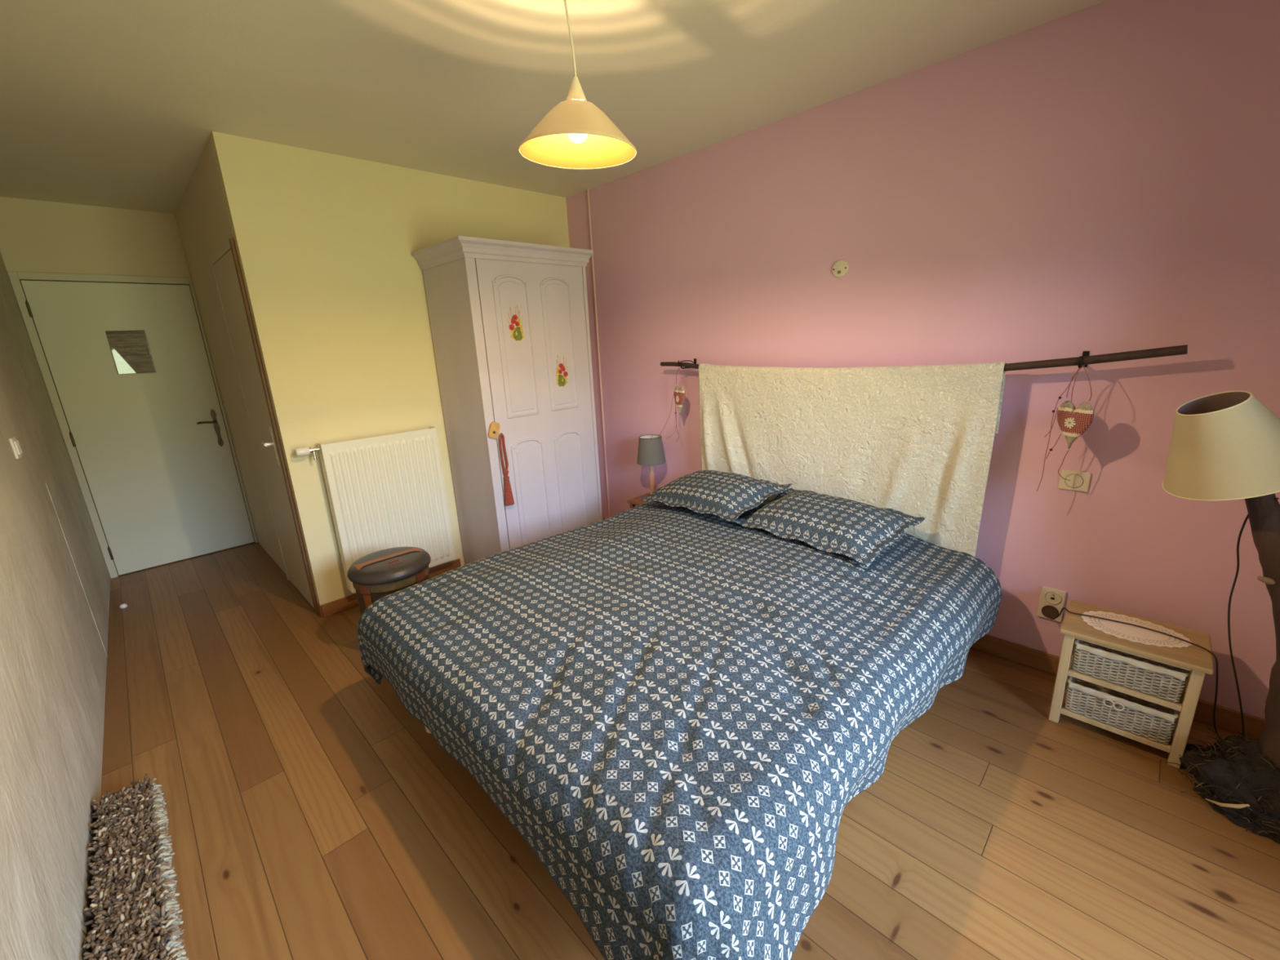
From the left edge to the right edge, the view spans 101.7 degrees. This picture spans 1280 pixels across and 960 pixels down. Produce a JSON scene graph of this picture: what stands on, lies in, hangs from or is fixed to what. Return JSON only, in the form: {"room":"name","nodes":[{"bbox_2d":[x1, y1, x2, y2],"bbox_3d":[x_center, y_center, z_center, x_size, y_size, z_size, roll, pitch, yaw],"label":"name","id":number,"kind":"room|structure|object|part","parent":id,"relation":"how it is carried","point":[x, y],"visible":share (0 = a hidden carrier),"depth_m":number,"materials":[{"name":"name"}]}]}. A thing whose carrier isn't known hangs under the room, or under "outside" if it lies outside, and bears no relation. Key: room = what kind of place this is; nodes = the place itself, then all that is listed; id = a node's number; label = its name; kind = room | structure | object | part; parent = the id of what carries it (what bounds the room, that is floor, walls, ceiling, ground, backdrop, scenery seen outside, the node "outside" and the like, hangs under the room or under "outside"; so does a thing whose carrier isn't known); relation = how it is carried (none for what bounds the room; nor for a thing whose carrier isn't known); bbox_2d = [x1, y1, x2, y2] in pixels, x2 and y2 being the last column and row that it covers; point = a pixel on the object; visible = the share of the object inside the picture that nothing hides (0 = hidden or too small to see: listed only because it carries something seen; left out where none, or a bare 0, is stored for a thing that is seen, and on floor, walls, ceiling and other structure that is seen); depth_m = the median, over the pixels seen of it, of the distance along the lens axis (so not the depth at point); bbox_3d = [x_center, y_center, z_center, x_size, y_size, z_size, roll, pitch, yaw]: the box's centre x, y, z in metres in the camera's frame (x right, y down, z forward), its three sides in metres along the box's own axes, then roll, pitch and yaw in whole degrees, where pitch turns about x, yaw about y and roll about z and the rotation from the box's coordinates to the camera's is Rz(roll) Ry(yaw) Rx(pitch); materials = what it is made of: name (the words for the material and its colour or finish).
{"room":"bedroom","nodes":[
{"label":"bedroom","id":0,"kind":"room"},
{"bbox_2d":[0,251,111,959],"bbox_3d":[-1.808,0.029,1.112,6.418,2.525,0.448,12,21,44],"label":"wall","id":1,"kind":"structure","parent":0,"point":[53,657],"depth_m":1.73,"materials":[{"name":"white paint"}]},
{"bbox_2d":[8,436,22,458],"bbox_3d":[-2.530,-0.131,2.116,0.016,0.084,0.080,-16,20,-41],"label":"light switch","id":2,"kind":"object","parent":1,"relation":"attached to","point":[15,444],"visible":1,"depth_m":2.10,"materials":[{"name":"white plastic"}]},
{"bbox_2d":[45,483,107,657],"bbox_3d":[-2.853,0.478,2.646,0.012,0.960,0.007,12,21,44],"label":"trim","id":3,"kind":"structure","parent":1,"relation":"attached to","point":[46,483],"depth_m":2.64,"materials":[{"name":"white paint"}]},
{"bbox_2d":[0,196,253,573],"bbox_3d":[-3.693,-0.592,3.762,0.105,2.525,1.240,12,21,44],"label":"wall","id":4,"kind":"structure","parent":0,"point":[36,236],"depth_m":3.48,"materials":[{"name":"paint"}]},
{"bbox_2d":[7,271,257,578],"bbox_3d":[-3.569,-0.385,3.808,0.070,2.090,0.890,12,21,44],"label":"door","id":5,"kind":"structure","parent":4,"relation":"in","point":[157,458],"depth_m":3.79,"materials":[{"name":"beige paint"}]},
{"bbox_2d":[105,330,155,374],"bbox_3d":[-3.593,-0.902,3.683,0.200,0.294,0.009,-16,20,-40],"label":"window","id":6,"kind":"structure","parent":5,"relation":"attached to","point":[130,349],"depth_m":3.68,"materials":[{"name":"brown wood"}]},
{"bbox_3d":[-3.337,-0.445,4.018,0.050,0.021,0.124,12,21,44],"label":"lever","id":7,"kind":"part","parent":5,"relation":"part of","materials":[{"name":"brown metal"}]},
{"bbox_3d":[-3.317,-0.408,4.087,0.005,0.295,0.036,12,21,44],"label":"handle","id":8,"kind":"part","parent":5,"relation":"part of","materials":[{"name":"brown metal"}]},
{"bbox_2d":[174,137,285,573],"bbox_3d":[-2.643,-0.573,3.501,1.918,2.525,0.080,12,21,44],"label":"wall","id":9,"kind":"structure","parent":0,"point":[201,215],"depth_m":3.54,"materials":[{"name":"paint"}]},
{"bbox_2d":[209,238,318,613],"bbox_3d":[-2.258,-0.250,3.096,0.753,2.075,0.063,12,21,44],"label":"door","id":10,"kind":"structure","parent":9,"relation":"in","point":[225,266],"depth_m":3.04,"materials":[{"name":"beige paint"}]},
{"bbox_3d":[-2.109,-0.207,2.942,0.135,0.021,0.047,12,21,44],"label":"lever","id":11,"kind":"part","parent":10,"relation":"part of","materials":[{"name":"silver metal"}]},
{"bbox_3d":[-2.048,-0.188,2.924,0.032,0.225,0.007,12,21,44],"label":"handle","id":12,"kind":"part","parent":10,"relation":"part of","materials":[{"name":"white ceramic"}]},
{"bbox_2d":[315,602,322,617],"bbox_3d":[-1.900,0.769,3.091,0.064,0.078,0.006,12,21,44],"label":"baseboard","id":13,"kind":"structure","parent":9,"relation":"attached to","point":[318,606],"depth_m":3.08,"materials":[{"name":"brown wood"}]},
{"bbox_2d":[209,131,569,617],"bbox_3d":[-1.232,-0.634,3.474,0.096,2.525,2.059,12,21,44],"label":"wall","id":14,"kind":"structure","parent":0,"point":[325,242],"depth_m":2.95,"materials":[{"name":"beige paint"}]},
{"bbox_2d":[294,426,455,593],"bbox_3d":[-1.570,0.175,3.180,0.108,0.899,0.770,12,21,44],"label":"radiator","id":15,"kind":"object","parent":14,"relation":"attached to","point":[385,491],"visible":0.88,"depth_m":3.14,"materials":[{"name":"white metal"}]},
{"bbox_2d":[0,0,1107,213],"bbox_3d":[-0.823,-1.572,1.831,6.700,0.100,3.500,12,21,44],"label":"ceiling","id":16,"kind":"structure","parent":0,"point":[114,104],"depth_m":2.02,"materials":[{"name":"paint"}]},
{"bbox_2d":[518,0,636,168],"bbox_3d":[-0.182,-1.154,1.377,0.324,0.533,0.324,12,21,44],"label":"pendant lamp","id":17,"kind":"object","parent":16,"relation":"hanging from","point":[575,134],"visible":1,"depth_m":1.46,"materials":[{"name":"beige plastic"}]},
{"bbox_3d":[-0.192,-1.242,1.350,0.030,0.348,0.009,0,15,12],"label":"cord","id":18,"kind":"part","parent":17,"relation":"part of","materials":[{"name":"beige plastic"}]},
{"bbox_3d":[-0.173,-0.955,1.430,0.324,0.121,0.324,12,21,44],"label":"lamp shade","id":19,"kind":"part","parent":17,"relation":"part of","materials":[{"name":"beige"}]},
{"bbox_2d":[100,542,1279,959],"bbox_3d":[-0.701,0.960,2.511,6.700,0.100,3.500,12,21,44],"label":"floor","id":20,"kind":"structure","parent":0,"point":[311,815],"depth_m":1.65,"materials":[{"name":"brown wood"}]},
{"bbox_2d":[119,603,128,608],"bbox_3d":[-3.292,0.802,3.321,0.038,0.022,0.038,12,21,44],"label":"door stop","id":21,"kind":"object","parent":20,"relation":"on","point":[124,605],"visible":1,"depth_m":3.31,"materials":[{"name":"white"}]},
{"bbox_2d":[82,773,188,959],"bbox_3d":[-1.099,1.233,1.140,1.915,0.121,0.194,12,21,44],"label":"shaggy rug","id":22,"kind":"object","parent":20,"relation":"on","point":[135,916],"visible":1,"depth_m":1.46,"materials":[{"name":"brown fabric"}]},
{"bbox_2d":[346,546,431,615],"bbox_3d":[-1.276,0.625,2.731,0.392,0.483,0.392,12,21,44],"label":"stool","id":23,"kind":"object","parent":20,"relation":"on","point":[375,575],"visible":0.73,"depth_m":2.57,"materials":[{"name":"leather"}]},
{"bbox_3d":[-1.286,0.428,2.678,0.392,0.067,0.392,12,21,44],"label":"lid","id":24,"kind":"part","parent":23,"relation":"part of","materials":[{"name":"leather"}]},
{"bbox_2d":[424,725,431,733],"bbox_3d":[0.204,0.771,2.275,1.540,0.298,1.852,12,21,44],"label":"bed","id":25,"kind":"object","parent":20,"relation":"on","point":[428,731],"visible":0.02,"depth_m":2.10,"materials":[{"name":"beige"}]},
{"bbox_3d":[0.195,0.530,2.213,1.580,0.199,1.865,12,21,44],"label":"mattress","id":26,"kind":"object","parent":25,"relation":"on","visible":0},
{"bbox_2d":[357,501,1001,959],"bbox_3d":[0.158,0.591,2.141,1.913,0.464,2.064,12,21,44],"label":"duvet","id":27,"kind":"object","parent":26,"relation":"on","point":[680,712],"visible":0.91,"depth_m":1.48,"materials":[{"name":"blue fabric"}]},
{"bbox_2d":[640,470,792,522],"bbox_3d":[0.403,0.049,2.884,0.476,0.163,0.712,-14,19,-37],"label":"pillow","id":28,"kind":"object","parent":27,"relation":"on","point":[726,495],"visible":1,"depth_m":2.73,"materials":[{"name":"blue fabric"}]},
{"bbox_2d":[734,488,925,566],"bbox_3d":[0.855,0.169,2.434,0.477,0.134,0.710,-14,19,-36],"label":"pillow","id":29,"kind":"object","parent":27,"relation":"on","point":[859,531],"visible":1,"depth_m":2.30,"materials":[{"name":"blue fabric"}]},
{"bbox_2d":[411,235,602,564],"bbox_3d":[-0.783,-0.418,3.486,0.597,2.060,0.915,12,21,44],"label":"wardrobe","id":30,"kind":"object","parent":20,"relation":"on","point":[509,322],"visible":0.81,"depth_m":3.22,"materials":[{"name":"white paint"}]},
{"bbox_3d":[-0.829,-1.366,3.232,0.597,0.095,0.915,12,21,44],"label":"cornice","id":31,"kind":"part","parent":30,"relation":"part of","materials":[{"name":"purple paint"}]},
{"bbox_2d":[498,432,514,506],"bbox_3d":[-0.810,-0.063,3.146,0.035,0.448,0.062,12,21,44],"label":"tassel","id":32,"kind":"object","parent":30,"relation":"hanging from","point":[508,498],"visible":1,"depth_m":3.15,"materials":[{"name":"fabric"}]},
{"bbox_3d":[-0.731,-0.785,3.096,0.010,0.815,0.230,12,21,44],"label":"door panel","id":33,"kind":"part","parent":30,"relation":"part of","materials":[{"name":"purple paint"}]},
{"bbox_3d":[-0.687,0.117,3.338,0.010,0.775,0.230,12,21,44],"label":"door panel","id":34,"kind":"part","parent":30,"relation":"part of","materials":[{"name":"purple paint"}]},
{"bbox_3d":[-0.610,-0.350,3.338,0.026,1.990,0.834,12,21,44],"label":"frame","id":35,"kind":"part","parent":30,"relation":"part of","materials":[{"name":"purple paint"}]},
{"bbox_3d":[-0.598,-0.383,3.341,0.020,1.881,0.742,12,21,44],"label":"door","id":36,"kind":"part","parent":30,"relation":"part of","materials":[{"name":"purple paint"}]},
{"bbox_3d":[-0.507,-0.855,3.310,0.010,0.810,0.225,12,21,44],"label":"door panel","id":37,"kind":"part","parent":30,"relation":"part of","materials":[{"name":"purple paint"}]},
{"bbox_3d":[-0.463,0.049,3.553,0.010,0.775,0.225,12,21,44],"label":"door panel","id":38,"kind":"part","parent":30,"relation":"part of","materials":[{"name":"purple paint"}]},
{"bbox_2d":[626,492,650,508],"bbox_3d":[0.099,0.335,3.680,0.250,0.425,0.265,12,21,44],"label":"bedside table","id":39,"kind":"object","parent":20,"relation":"on","point":[633,502],"visible":0.14,"depth_m":3.61,"materials":[{"name":"brown wood"}]},
{"bbox_3d":[-0.044,0.352,3.682,0.028,0.404,0.028,12,21,44],"label":"leg","id":40,"kind":"part","parent":39,"relation":"part of","materials":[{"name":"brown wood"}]},
{"bbox_2d":[636,434,665,494],"bbox_3d":[0.079,-0.085,3.585,0.196,0.434,0.196,12,21,44],"label":"table lamp","id":41,"kind":"object","parent":39,"relation":"on","point":[651,450],"visible":0.87,"depth_m":3.49,"materials":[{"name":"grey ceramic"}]},
{"bbox_3d":[0.073,-0.207,3.552,0.196,0.177,0.196,12,21,44],"label":"lamp shade","id":42,"kind":"part","parent":41,"relation":"part of","materials":[{"name":"grey fabric"}]},
{"bbox_3d":[0.083,-0.008,3.605,0.092,0.275,0.092,12,21,44],"label":"stem","id":43,"kind":"part","parent":41,"relation":"part of","materials":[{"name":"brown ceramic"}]},
{"bbox_2d":[1048,600,1213,768],"bbox_3d":[1.789,0.736,1.930,0.386,0.400,0.290,12,21,44],"label":"nightstand","id":44,"kind":"object","parent":20,"relation":"on","point":[1149,723],"visible":0.98,"depth_m":1.84,"materials":[{"name":"wood"}]},
{"bbox_3d":[1.593,0.745,1.969,0.030,0.382,0.026,12,21,44],"label":"leg","id":45,"kind":"part","parent":44,"relation":"part of","materials":[{"name":"beige wood"}]},
{"bbox_3d":[1.758,0.695,2.127,0.030,0.382,0.026,12,21,44],"label":"leg","id":46,"kind":"part","parent":44,"relation":"part of","materials":[{"name":"beige wood"}]},
{"bbox_3d":[1.685,0.799,1.855,0.059,0.031,0.009,12,21,44],"label":"handle","id":47,"kind":"part","parent":44,"relation":"part of","materials":[{"name":"white wicker"}]},
{"bbox_3d":[1.797,0.875,1.970,0.348,0.020,0.256,12,21,44],"label":"rail","id":48,"kind":"part","parent":44,"relation":"part of","materials":[{"name":"beige wood"}]},
{"bbox_3d":[1.783,0.815,1.942,0.295,0.106,0.234,12,21,44],"label":"wicker drawer","id":49,"kind":"part","parent":44,"relation":"part of","materials":[{"name":"white wicker"}]},
{"bbox_3d":[1.789,0.714,1.927,0.348,0.020,0.256,12,21,44],"label":"rail","id":50,"kind":"part","parent":44,"relation":"part of","materials":[{"name":"beige wood"}]},
{"bbox_3d":[1.776,0.655,1.900,0.295,0.100,0.232,12,21,44],"label":"wicker drawer","id":51,"kind":"part","parent":44,"relation":"part of","materials":[{"name":"white wicker"}]},
{"bbox_2d":[1081,610,1191,648],"bbox_3d":[1.786,0.540,1.885,0.296,0.002,0.207,12,21,44],"label":"doily","id":52,"kind":"object","parent":44,"relation":"on","point":[1131,631],"visible":1,"depth_m":1.88,"materials":[{"name":"beige fabric"}]},
{"bbox_3d":[1.990,0.744,1.901,0.030,0.382,0.026,12,21,44],"label":"leg","id":53,"kind":"part","parent":44,"relation":"part of","materials":[{"name":"beige wood"}]},
{"bbox_3d":[1.825,0.795,1.742,0.030,0.382,0.026,12,21,44],"label":"leg","id":54,"kind":"part","parent":44,"relation":"part of","materials":[{"name":"beige wood"}]},
{"bbox_2d":[1048,607,1222,740],"bbox_3d":[1.861,0.758,1.811,0.160,0.410,0.915,-9,16,-22],"label":"power cable","id":55,"kind":"object","parent":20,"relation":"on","point":[1063,608],"visible":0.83,"depth_m":1.78,"materials":[{"name":"black plastic"}]},
{"bbox_2d":[1162,391,1279,844],"bbox_3d":[1.893,0.389,1.527,0.410,1.281,0.615,-11,17,-29],"label":"floor lamp","id":56,"kind":"object","parent":20,"relation":"on","point":[1224,446],"visible":0.99,"depth_m":1.52,"materials":[{"name":"brown wood"}]},
{"bbox_3d":[1.746,-0.101,1.508,0.307,0.312,0.315,12,21,44],"label":"shade trim","id":57,"kind":"part","parent":56,"relation":"part of","materials":[{"name":"beige fabric"}]},
{"bbox_3d":[1.746,-0.101,1.508,0.303,0.309,0.312,12,21,44],"label":"lamp shade","id":58,"kind":"part","parent":56,"relation":"part of","materials":[{"name":"beige fabric"}]},
{"bbox_2d":[698,361,1006,556],"bbox_3d":[0.923,-0.142,2.713,1.537,0.917,0.091,12,21,44],"label":"quilt","id":59,"kind":"object","parent":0,"point":[915,441],"visible":0.89,"depth_m":2.49,"materials":[{"name":"beige fabric"}]},
{"bbox_2d":[565,0,1279,719],"bbox_3d":[0.437,-0.673,3.320,6.700,2.525,0.100,12,21,44],"label":"wall","id":60,"kind":"structure","parent":0,"point":[1103,178],"depth_m":2.07,"materials":[{"name":"pink paint"}]},
{"bbox_2d":[586,188,610,517],"bbox_3d":[-0.305,-0.851,3.951,0.016,2.440,0.016,12,21,44],"label":"trim","id":61,"kind":"structure","parent":60,"relation":"attached to","point":[588,189],"depth_m":3.91,"materials":[{"name":"pink paint"}]},
{"bbox_2d":[678,358,696,368],"bbox_3d":[0.314,-0.722,3.249,0.087,0.060,0.145,12,21,44],"label":"wall hook","id":62,"kind":"object","parent":60,"relation":"attached to","point":[695,359],"visible":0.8,"depth_m":3.23,"materials":[{"name":"black metal"}]},
{"bbox_2d":[657,367,685,441],"bbox_3d":[0.214,-0.480,3.368,0.075,0.491,0.287,-14,19,-37],"label":"heart ornament","id":63,"kind":"object","parent":62,"relation":"hanging from","point":[679,393],"visible":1,"depth_m":3.28,"materials":[{"name":"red fabric"}]},
{"bbox_2d":[674,386,684,414],"bbox_3d":[0.251,-0.502,3.290,0.026,0.181,0.132,-9,16,-24],"label":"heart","id":64,"kind":"object","parent":63,"relation":"on","point":[679,393],"depth_m":3.27,"materials":[{"name":"red fabric"}]},
{"bbox_2d":[660,344,1187,371],"bbox_3d":[0.974,-0.569,2.541,2.357,0.113,0.036,12,21,44],"label":"pole","id":65,"kind":"object","parent":62,"relation":"hanging from","point":[1180,349],"visible":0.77,"depth_m":1.88,"materials":[{"name":"black metal"}]},
{"bbox_2d":[1036,364,1093,491],"bbox_3d":[1.642,-0.183,1.964,0.143,0.490,0.133,-6,15,-11],"label":"heart ornament","id":66,"kind":"object","parent":65,"relation":"hanging from","point":[1073,422],"visible":1,"depth_m":1.94,"materials":[{"name":"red fabric"}]},
{"bbox_2d":[1059,400,1093,448],"bbox_3d":[1.623,-0.204,1.954,0.026,0.181,0.132,-6,15,-11],"label":"heart","id":67,"kind":"object","parent":66,"relation":"on","point":[1073,422],"depth_m":1.94,"materials":[{"name":"red fabric"}]},
{"bbox_2d":[832,259,848,277],"bbox_3d":[0.980,-1.035,2.554,0.082,0.082,0.012,12,21,44],"label":"cover plate","id":68,"kind":"object","parent":60,"relation":"attached to","point":[840,268],"visible":1,"depth_m":2.55,"materials":[{"name":"beige plastic"}]},
{"bbox_2d":[602,517,1265,740],"bbox_3d":[1.114,0.658,2.952,4.329,0.085,0.016,12,21,44],"label":"baseboard","id":69,"kind":"structure","parent":60,"relation":"attached to","point":[1226,718],"depth_m":2.26,"materials":[{"name":"brown wood"}]},
{"bbox_2d":[1037,586,1066,622],"bbox_3d":[1.766,0.532,2.236,0.084,0.144,0.031,12,21,44],"label":"wall socket","id":70,"kind":"object","parent":60,"relation":"attached to","point":[1051,601],"visible":0.96,"depth_m":2.23,"materials":[{"name":"beige plastic"}]},
{"bbox_2d":[1057,469,1091,492],"bbox_3d":[1.742,0.003,2.091,0.094,0.080,0.011,12,21,44],"label":"light switch","id":71,"kind":"object","parent":60,"relation":"attached to","point":[1079,481],"visible":0.98,"depth_m":2.09,"materials":[{"name":"beige plastic"}]},
{"bbox_2d":[1077,351,1089,368],"bbox_3d":[1.651,-0.447,1.944,0.020,0.060,0.145,12,21,44],"label":"wall hook","id":72,"kind":"object","parent":60,"relation":"attached to","point":[1084,353],"visible":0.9,"depth_m":1.97,"materials":[{"name":"black metal"}]},
{"bbox_3d":[1.701,-0.462,1.992,0.020,0.060,0.004,12,21,44],"label":"plate","id":73,"kind":"part","parent":72,"relation":"part of","materials":[{"name":"black metal"}]}
]}

